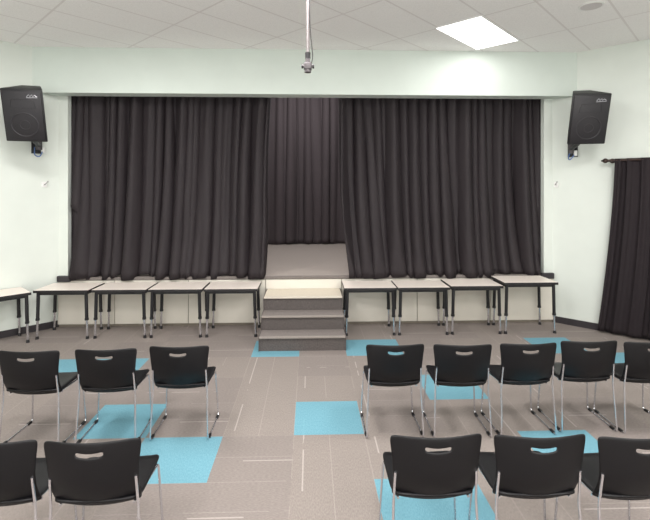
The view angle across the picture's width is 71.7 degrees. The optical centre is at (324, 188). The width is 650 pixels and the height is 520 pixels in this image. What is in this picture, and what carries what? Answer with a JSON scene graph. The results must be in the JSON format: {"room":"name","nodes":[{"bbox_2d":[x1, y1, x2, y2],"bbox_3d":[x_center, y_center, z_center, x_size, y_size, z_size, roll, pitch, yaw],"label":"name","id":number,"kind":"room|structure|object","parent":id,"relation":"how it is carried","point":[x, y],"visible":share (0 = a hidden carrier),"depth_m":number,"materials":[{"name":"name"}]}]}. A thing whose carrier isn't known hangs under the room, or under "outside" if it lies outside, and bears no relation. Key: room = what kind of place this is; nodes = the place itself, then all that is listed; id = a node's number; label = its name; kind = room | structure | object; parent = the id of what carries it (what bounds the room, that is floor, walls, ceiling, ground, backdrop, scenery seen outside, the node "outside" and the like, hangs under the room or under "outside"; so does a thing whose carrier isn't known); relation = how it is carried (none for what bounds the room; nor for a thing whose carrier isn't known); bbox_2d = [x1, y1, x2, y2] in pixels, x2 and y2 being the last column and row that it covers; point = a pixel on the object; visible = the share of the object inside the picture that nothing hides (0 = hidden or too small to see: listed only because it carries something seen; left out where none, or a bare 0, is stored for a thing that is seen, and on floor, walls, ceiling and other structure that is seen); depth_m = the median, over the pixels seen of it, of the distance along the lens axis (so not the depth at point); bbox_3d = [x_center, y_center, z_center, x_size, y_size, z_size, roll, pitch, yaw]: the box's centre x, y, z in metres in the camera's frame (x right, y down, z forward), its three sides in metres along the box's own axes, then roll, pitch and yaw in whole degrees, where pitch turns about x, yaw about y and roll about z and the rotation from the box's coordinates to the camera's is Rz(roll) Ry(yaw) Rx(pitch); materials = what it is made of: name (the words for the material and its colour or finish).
{"room":"school auditorium","nodes":[
{"label":"school auditorium","id":0,"kind":"room"},
{"bbox_2d":[0,40,58,330],"bbox_3d":[-5.131,0.005,5.963,0.100,4.250,2.843,0,0,43],"label":"wall","id":1,"kind":"structure","parent":0,"point":[29,211],"depth_m":6.66,"materials":[{"name":"paint"}]},
{"bbox_2d":[0,320,58,337],"bbox_3d":[-5.089,2.080,5.925,0.014,0.100,2.843,0,0,43],"label":"baseboard","id":2,"kind":"structure","parent":1,"relation":"attached to","point":[32,328],"depth_m":6.63,"materials":[{"name":"rubber"}]},
{"bbox_2d":[31,142,44,156],"bbox_3d":[-4.182,-0.608,6.567,0.175,0.272,0.494,0,0,-33],"label":"bracket","id":3,"kind":"object","parent":1,"relation":"attached to","point":[36,147],"visible":0.81,"depth_m":6.69,"materials":[{"name":"black metal"}]},
{"bbox_2d":[0,85,47,141],"bbox_3d":[-4.096,-1.046,6.226,0.493,0.710,0.425,0,19,-16],"label":"wall speaker","id":4,"kind":"object","parent":3,"relation":"attached to","point":[22,105],"visible":1,"depth_m":6.04,"materials":[{"name":"black plastic"}]},
{"bbox_2d":[41,181,48,186],"bbox_3d":[-4.226,-0.076,6.798,0.090,0.093,0.071,0,0,37],"label":"wall hook","id":5,"kind":"object","parent":1,"relation":"attached to","point":[43,184],"visible":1,"depth_m":6.80,"materials":[{"name":"white plastic"}]},
{"bbox_2d":[59,96,70,275],"bbox_3d":[-4.055,0.005,7.019,0.140,4.250,0.100,0,0,-2],"label":"pier","id":6,"kind":"object","parent":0,"point":[64,101],"visible":0.5,"depth_m":6.97,"materials":[{"name":"paint"}]},
{"bbox_2d":[32,47,576,98],"bbox_3d":[-0.231,-1.780,6.971,8.280,0.680,0.250,0,0,-2],"label":"wall header","id":7,"kind":"structure","parent":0,"point":[59,71],"depth_m":6.85,"materials":[{"name":"paint"}]},
{"bbox_2d":[58,278,552,324],"bbox_3d":[-0.235,1.755,7.081,7.780,0.670,0.029,0,0,-2],"label":"stage","id":8,"kind":"structure","parent":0,"point":[522,301],"depth_m":7.06,"materials":[{"name":"beige wood"}]},
{"bbox_2d":[74,274,526,280],"bbox_3d":[-0.235,1.391,7.088,7.380,0.049,0.047,0,0,-2],"label":"trim","id":9,"kind":"structure","parent":8,"relation":"attached to","point":[316,276],"depth_m":7.05,"materials":[{"name":"wood"}]},
{"bbox_2d":[59,278,551,326],"bbox_3d":[-0.235,1.760,7.090,7.780,0.740,0.012,0,0,-2],"label":"trim","id":10,"kind":"structure","parent":8,"relation":"attached to","point":[468,321],"depth_m":7.06,"materials":[{"name":"brown"}]},
{"bbox_2d":[57,273,553,281],"bbox_3d":[-0.234,1.385,7.066,7.780,0.090,0.059,0,0,-2],"label":"trim","id":11,"kind":"structure","parent":8,"relation":"attached to","point":[546,275],"depth_m":6.91,"materials":[{"name":"rubber"}]},
{"bbox_2d":[95,243,524,276],"bbox_3d":[-0.307,1.750,9.270,7.500,0.760,4.350,0,0,-2],"label":"floor","id":12,"kind":"structure","parent":0,"point":[287,259],"depth_m":8.62,"materials":[{"name":"carpet"}]},
{"bbox_2d":[0,322,649,519],"bbox_3d":[0.156,2.130,1.466,12.990,0.001,12.200,0,0,-2],"label":"floor","id":13,"kind":"structure","parent":0,"point":[288,440],"depth_m":4.20,"materials":[{"name":"grey carpet"}]},
{"bbox_2d":[0,287,30,342],"bbox_3d":[-4.520,1.780,6.136,0.520,0.700,0.765,0,0,43],"label":"folding table","id":14,"kind":"object","parent":13,"relation":"on","point":[18,293],"visible":1,"depth_m":6.22,"materials":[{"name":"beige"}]},
{"bbox_2d":[0,440,77,519],"bbox_3d":[-1.781,1.725,2.589,0.508,0.809,0.529,0,0,-2],"label":"chair","id":15,"kind":"object","parent":13,"relation":"on","point":[23,476],"visible":0.93,"depth_m":2.37,"materials":[{"name":"plastic"}]},
{"bbox_2d":[0,350,85,442],"bbox_3d":[-2.432,1.725,3.909,0.508,0.809,0.529,0,0,0],"label":"chair","id":16,"kind":"object","parent":13,"relation":"on","point":[42,375],"visible":0.98,"depth_m":3.68,"materials":[{"name":"plastic"}]},
{"bbox_2d":[33,283,104,339],"bbox_3d":[-3.741,1.780,6.610,0.765,0.700,0.520,0,0,-2],"label":"folding table","id":17,"kind":"object","parent":13,"relation":"on","point":[54,289],"visible":0.94,"depth_m":6.40,"materials":[{"name":"laminate"}]},
{"bbox_2d":[44,438,163,519],"bbox_3d":[-1.246,1.725,2.599,0.508,0.809,0.529,0,0,-4],"label":"chair","id":18,"kind":"object","parent":13,"relation":"on","point":[120,474],"visible":1,"depth_m":2.37,"materials":[{"name":"plastic"}]},
{"bbox_2d":[74,348,152,442],"bbox_3d":[-1.833,1.725,3.949,0.508,0.809,0.529,0,0,-4],"label":"chair","id":19,"kind":"object","parent":13,"relation":"on","point":[118,373],"visible":0.98,"depth_m":3.72,"materials":[{"name":"plastic"}]},
{"bbox_2d":[91,282,157,338],"bbox_3d":[-2.937,1.780,6.646,0.765,0.700,0.520,0,0,-2],"label":"folding table","id":20,"kind":"object","parent":13,"relation":"on","point":[109,288],"visible":0.91,"depth_m":6.44,"materials":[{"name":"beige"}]},
{"bbox_2d":[148,282,209,337],"bbox_3d":[-2.147,1.780,6.673,0.765,0.700,0.520,0,0,-2],"label":"folding table","id":21,"kind":"object","parent":13,"relation":"on","point":[162,288],"visible":0.84,"depth_m":6.46,"materials":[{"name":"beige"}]},
{"bbox_2d":[149,345,218,440],"bbox_3d":[-1.240,1.725,4.019,0.508,0.809,0.529,0,0,-2],"label":"chair","id":22,"kind":"object","parent":13,"relation":"on","point":[191,370],"visible":1,"depth_m":3.79,"materials":[{"name":"plastic"}]},
{"bbox_2d":[204,281,260,337],"bbox_3d":[-1.358,1.780,6.699,0.765,0.700,0.520,0,0,-2],"label":"folding table","id":23,"kind":"object","parent":13,"relation":"on","point":[214,288],"visible":1,"depth_m":6.49,"materials":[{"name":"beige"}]},
{"bbox_2d":[259,288,345,350],"bbox_3d":[-0.315,1.843,6.479,1.150,0.574,1.159,0,0,-2],"label":"steps","id":24,"kind":"structure","parent":13,"relation":"on","point":[312,319],"depth_m":6.22,"materials":[{"name":"carpet"}]},
{"bbox_2d":[342,281,396,335],"bbox_3d":[0.651,1.780,6.765,0.765,0.700,0.520,0,0,-2],"label":"folding table","id":25,"kind":"object","parent":13,"relation":"on","point":[348,286],"visible":0.95,"depth_m":6.55,"materials":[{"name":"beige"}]},
{"bbox_2d":[360,344,423,437],"bbox_3d":[0.593,1.725,4.059,0.508,0.809,0.529,0,0,-2],"label":"chair","id":26,"kind":"object","parent":13,"relation":"on","point":[384,369],"visible":1,"depth_m":3.83,"materials":[{"name":"plastic"}]},
{"bbox_2d":[391,280,449,335],"bbox_3d":[1.431,1.780,6.791,0.765,0.700,0.520,0,0,-2],"label":"folding table","id":27,"kind":"object","parent":13,"relation":"on","point":[437,286],"visible":0.88,"depth_m":6.58,"materials":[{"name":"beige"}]},
{"bbox_2d":[379,433,481,519],"bbox_3d":[0.594,1.725,2.649,0.508,0.809,0.529,0,0,-2],"label":"chair","id":28,"kind":"object","parent":13,"relation":"on","point":[412,471],"visible":1,"depth_m":2.41,"materials":[{"name":"plastic"}]},
{"bbox_2d":[423,344,491,437],"bbox_3d":[1.177,1.725,4.059,0.508,0.809,0.529,0,0,0],"label":"chair","id":29,"kind":"object","parent":13,"relation":"on","point":[450,368],"visible":1,"depth_m":3.83,"materials":[{"name":"plastic"}]},
{"bbox_2d":[441,279,503,334],"bbox_3d":[2.215,1.772,6.827,0.775,0.715,0.520,0,0,-2],"label":"folding table","id":30,"kind":"object","parent":13,"relation":"on","point":[454,284],"visible":0.91,"depth_m":6.61,"materials":[{"name":"laminate"}]},
{"bbox_2d":[481,342,556,434],"bbox_3d":[1.741,1.725,4.089,0.508,0.809,0.529,0,0,-3],"label":"chair","id":31,"kind":"object","parent":13,"relation":"on","point":[517,367],"visible":0.98,"depth_m":3.86,"materials":[{"name":"plastic"}]},
{"bbox_2d":[491,276,557,333],"bbox_3d":[3.019,1.750,6.854,0.800,0.760,0.520,0,0,-2],"label":"folding table","id":32,"kind":"object","parent":13,"relation":"on","point":[507,281],"visible":1,"depth_m":6.67,"materials":[{"name":"laminate"}]},
{"bbox_2d":[468,434,585,519],"bbox_3d":[1.160,1.725,2.649,0.508,0.809,0.529,0,0,-1],"label":"chair","id":33,"kind":"object","parent":13,"relation":"on","point":[513,470],"visible":0.98,"depth_m":2.42,"materials":[{"name":"plastic"}]},
{"bbox_2d":[537,340,617,431],"bbox_3d":[2.306,1.725,4.149,0.508,0.809,0.529,0,0,-1],"label":"chair","id":34,"kind":"object","parent":13,"relation":"on","point":[578,364],"visible":0.98,"depth_m":3.92,"materials":[{"name":"plastic"}]},
{"bbox_2d":[554,436,649,519],"bbox_3d":[1.702,1.725,2.639,0.508,0.809,0.529,0,0,-3],"label":"chair","id":35,"kind":"object","parent":13,"relation":"on","point":[617,471],"visible":0.98,"depth_m":2.40,"materials":[{"name":"plastic"}]},
{"bbox_2d":[593,342,649,433],"bbox_3d":[2.837,1.725,4.129,0.508,0.809,0.529,0,0,-2],"label":"chair","id":36,"kind":"object","parent":13,"relation":"on","point":[636,367],"visible":0.91,"depth_m":3.90,"materials":[{"name":"plastic"}]},
{"bbox_2d":[0,0,649,51],"bbox_3d":[-0.048,-2.170,1.449,12.000,0.100,11.500,0,0,-2],"label":"ceiling","id":37,"kind":"structure","parent":0,"point":[395,25],"depth_m":5.80,"materials":[{"name":"tile"}]},
{"bbox_2d":[301,0,313,72],"bbox_3d":[-0.153,-1.577,3.997,0.160,1.085,0.160,0,0,-2],"label":"pole","id":38,"kind":"object","parent":37,"relation":"hanging from","point":[307,66],"visible":1,"depth_m":3.98,"materials":[{"name":"white metal"}]},
{"bbox_2d":[434,15,519,49],"bbox_3d":[2.102,-2.114,6.154,0.640,0.012,1.260,0,0,43],"label":"recessed light","id":39,"kind":"object","parent":37,"relation":"in","point":[477,32],"visible":1,"depth_m":6.10,"materials":[{"name":"white plastic"}]},
{"bbox_2d":[578,1,604,10],"bbox_3d":[3.079,-2.115,5.205,0.270,0.011,0.270,0,0,-2],"label":"ceiling speaker","id":40,"kind":"object","parent":37,"relation":"attached to","point":[592,5],"visible":1,"depth_m":5.18,"materials":[{"name":"white plastic"}]},
{"bbox_2d":[580,2,601,9],"bbox_3d":[3.079,-2.111,5.205,0.220,0.004,0.220,0,0,-2],"label":"grille","id":41,"kind":"object","parent":40,"relation":"attached to","point":[589,5],"depth_m":5.20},
{"bbox_2d":[541,99,551,272],"bbox_3d":[3.581,0.005,7.273,0.140,4.250,0.100,0,0,-2],"label":"pier","id":42,"kind":"object","parent":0,"point":[546,104],"visible":0.5,"depth_m":7.22,"materials":[{"name":"paint"}]},
{"bbox_2d":[552,39,649,322],"bbox_3d":[4.724,0.005,6.290,2.843,4.250,0.100,0,0,43],"label":"wall","id":43,"kind":"structure","parent":0,"point":[582,200],"depth_m":6.85,"materials":[{"name":"paint"}]},
{"bbox_2d":[568,144,579,159],"bbox_3d":[3.777,-0.588,6.826,0.149,0.292,0.479,0,0,23],"label":"bracket","id":44,"kind":"object","parent":43,"relation":"attached to","point":[572,148],"visible":0.89,"depth_m":6.90,"materials":[{"name":"black metal"}]},
{"bbox_2d":[567,90,611,143],"bbox_3d":[3.735,-1.036,6.486,0.493,0.710,0.425,0,19,10],"label":"wall speaker","id":45,"kind":"object","parent":44,"relation":"attached to","point":[589,113],"visible":1,"depth_m":6.30,"materials":[{"name":"black plastic"}]},
{"bbox_2d":[552,316,649,339],"bbox_3d":[4.685,2.080,6.249,2.843,0.100,0.014,0,0,43],"label":"baseboard","id":46,"kind":"structure","parent":43,"relation":"attached to","point":[562,320],"depth_m":6.96,"materials":[{"name":"rubber"}]},
{"bbox_2d":[601,158,649,162],"bbox_3d":[4.838,-0.415,6.019,1.975,0.072,0.152,0,0,43],"label":"curtain rod","id":47,"kind":"object","parent":43,"relation":"attached to","point":[604,160],"visible":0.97,"depth_m":6.51,"materials":[{"name":"brown metal"}]},
{"bbox_2d":[597,157,649,338],"bbox_3d":[4.718,0.830,6.082,1.802,2.540,0.096,0,0,43],"label":"curtain","id":48,"kind":"object","parent":47,"relation":"hanging from","point":[625,303],"visible":1,"depth_m":6.42,"materials":[{"name":"fabric"}]},
{"bbox_3d":[-0.242,-1.870,7.306,7.640,0.038,0.040,0,0,-2],"label":"track","id":49,"kind":"object","parent":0,"visible":0},
{"bbox_2d":[69,96,270,280],"bbox_3d":[-2.463,-0.204,7.148,3.217,3.235,0.430,0,0,-2],"label":"stage curtain","id":50,"kind":"object","parent":49,"relation":"hanging from","point":[175,188],"visible":0.86,"depth_m":7.11,"materials":[{"name":"fabric"}]},
{"bbox_2d":[268,97,344,243],"bbox_3d":[-0.370,-0.855,11.179,4.406,4.430,0.351,0,0,-2],"label":"curtain","id":51,"kind":"object","parent":49,"relation":"hanging from","point":[304,194],"visible":0.33,"depth_m":11.13,"materials":[{"name":"fabric"}]},
{"bbox_2d":[338,98,540,278],"bbox_3d":[1.898,-0.203,7.306,3.386,3.235,0.457,0,0,-2],"label":"stage curtain","id":52,"kind":"object","parent":49,"relation":"hanging from","point":[447,187],"visible":0.86,"depth_m":7.26,"materials":[{"name":"fabric"}]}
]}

